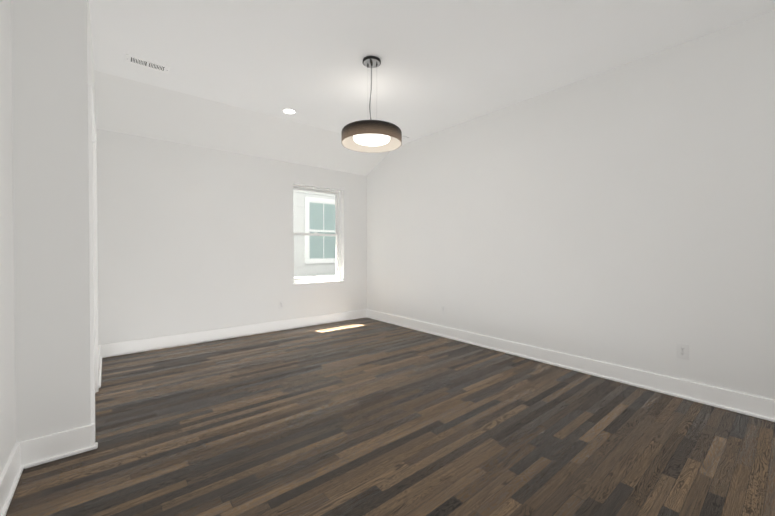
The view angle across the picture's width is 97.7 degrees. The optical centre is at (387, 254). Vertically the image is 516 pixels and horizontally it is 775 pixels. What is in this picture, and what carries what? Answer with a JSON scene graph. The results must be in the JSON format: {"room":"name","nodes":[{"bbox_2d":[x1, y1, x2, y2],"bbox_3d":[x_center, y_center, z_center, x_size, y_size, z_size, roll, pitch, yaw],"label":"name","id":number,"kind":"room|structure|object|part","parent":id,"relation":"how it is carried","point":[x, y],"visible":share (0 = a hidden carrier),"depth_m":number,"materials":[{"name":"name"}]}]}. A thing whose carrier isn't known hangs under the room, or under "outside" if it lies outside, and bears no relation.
{"room":"empty room","nodes":[
{"label":"empty room","id":0,"kind":"room"},
{"bbox_2d":[0,0,97,474],"bbox_3d":[-0.913,-0.336,0.584,0.495,2.950,7.840,0,1,-40],"label":"wall","id":1,"kind":"structure","parent":0,"point":[45,388],"depth_m":1.84,"materials":[{"name":"paint"}]},
{"bbox_2d":[0,439,31,515],"bbox_3d":[-0.251,1.078,-0.249,0.037,0.140,5.290,0,1,-40],"label":"baseboard","id":2,"kind":"structure","parent":1,"relation":"attached to","point":[25,454],"depth_m":1.65,"materials":[{"name":"paint"}]},
{"bbox_2d":[88,84,98,437],"bbox_3d":[-2.118,0.065,2.355,0.138,2.114,1.068,0,1,-40],"label":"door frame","id":3,"kind":"structure","parent":1,"relation":"attached to","point":[93,257],"depth_m":1.99,"materials":[{"name":"paint"}]},
{"bbox_2d":[98,345,103,387],"bbox_3d":[-2.726,1.043,3.205,0.031,0.140,0.990,0,1,-40],"label":"baseboard","id":4,"kind":"structure","parent":1,"relation":"attached to","point":[100,347],"depth_m":3.36,"materials":[{"name":"paint"}]},
{"bbox_2d":[97,129,366,344],"bbox_3d":[-1.904,-0.377,4.720,4.235,2.950,0.200,0,1,-40],"label":"wall","id":5,"kind":"structure","parent":0,"point":[191,238],"depth_m":4.26,"materials":[{"name":"paint"}]},
{"bbox_2d":[103,309,367,357],"bbox_3d":[-1.735,1.028,4.718,3.485,0.140,0.037,0,1,-40],"label":"baseboard","id":6,"kind":"structure","parent":5,"relation":"attached to","point":[149,344],"depth_m":4.37,"materials":[{"name":"paint"}]},
{"bbox_2d":[279,301,283,308],"bbox_3d":[-1.537,0.731,4.900,0.070,0.115,0.007,0,1,-40],"label":"electrical outlet","id":7,"kind":"object","parent":5,"relation":"attached to","point":[281,304],"visible":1,"depth_m":4.90,"materials":[{"name":"white plastic"}]},
{"bbox_2d":[293,185,343,284],"bbox_3d":[-1.113,-0.304,5.360,0.880,1.501,0.191,0,1,-40],"label":"window","id":8,"kind":"structure","parent":5,"relation":"in","point":[336,193],"depth_m":5.45,"materials":[{"name":"white plastic"}]},
{"bbox_2d":[6,317,774,515],"bbox_3d":[0.529,1.187,1.790,4.235,0.120,7.840,0,1,-40],"label":"floor","id":9,"kind":"structure","parent":0,"point":[366,416],"depth_m":2.05,"materials":[{"name":"brown wood"}]},
{"bbox_2d":[89,0,774,175],"bbox_3d":[0.529,-1.532,1.763,4.235,0.601,7.840,0,1,-40],"label":"ceiling","id":10,"kind":"structure","parent":0,"point":[239,76],"depth_m":2.84,"materials":[{"name":"paint"}]},
{"bbox_2d":[125,54,169,73],"bbox_3d":[-2.068,-1.640,2.924,0.310,0.008,0.150,0,1,-40],"label":"ceiling vent","id":11,"kind":"object","parent":10,"relation":"in","point":[144,63],"visible":1,"depth_m":2.92,"materials":[{"name":"metal"}]},
{"bbox_2d":[281,108,296,114],"bbox_3d":[-1.136,-1.651,3.914,0.176,0.007,0.176,0,1,-40],"label":"recessed light","id":12,"kind":"object","parent":10,"relation":"in","point":[289,111],"visible":1,"depth_m":3.91,"materials":[{"name":"paint"}]},
{"bbox_2d":[341,56,401,152],"bbox_3d":[-0.134,-1.291,2.878,0.510,0.705,0.510,0,1,-40],"label":"pendant lamp","id":13,"kind":"object","parent":10,"relation":"hanging from","point":[372,136],"visible":1,"depth_m":2.81,"materials":[{"name":"black metal"}]},
{"bbox_3d":[-0.134,-0.998,2.881,0.510,0.118,0.510,0,1,-40],"label":"lamp shade","id":14,"kind":"part","parent":13,"relation":"part of","materials":[{"name":"brown metal"}]},
{"bbox_2d":[353,134,389,145],"bbox_3d":[-0.134,-1.008,2.881,0.310,0.090,0.310,0,1,-40],"label":"diffuser","id":15,"kind":"object","parent":13,"relation":"attached to","point":[362,139],"depth_m":2.84,"materials":[{"name":"white glass"}]},
{"bbox_3d":[-0.134,-1.350,2.877,0.156,0.587,0.156,0,1,-40],"label":"canopy cord","id":16,"kind":"part","parent":13,"relation":"part of","materials":[{"name":"black plastic"}]},
{"bbox_2d":[367,10,774,399],"bbox_3d":[2.084,-0.361,3.059,0.200,2.950,7.840,0,1,-40],"label":"wall","id":17,"kind":"structure","parent":0,"point":[623,215],"depth_m":3.00,"materials":[{"name":"paint"}]},
{"bbox_2d":[368,309,774,421],"bbox_3d":[1.995,1.045,3.000,0.031,0.140,7.440,0,1,-40],"label":"baseboard","id":18,"kind":"structure","parent":17,"relation":"attached to","point":[750,405],"depth_m":2.99,"materials":[{"name":"paint"}]},
{"bbox_2d":[677,343,688,358],"bbox_3d":[2.303,0.754,2.643,0.007,0.115,0.070,0,1,-40],"label":"electrical outlet","id":19,"kind":"object","parent":17,"relation":"attached to","point":[683,351],"visible":1,"depth_m":2.64,"materials":[{"name":"white plastic"}]},
{"bbox_3d":[-1.112,1.368,7.700,20.000,0.100,3.360,0,1,-40],"label":"gravel","id":20,"kind":"object","parent":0,"visible":0},
{"bbox_2d":[293,190,335,282],"bbox_3d":[-1.460,-1.602,9.662,16.000,6.300,0.245,0,1,-40],"label":"neighbor house","id":21,"kind":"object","parent":20,"relation":"on","point":[306,250],"depth_m":9.12,"materials":[{"name":"white"}]}
]}

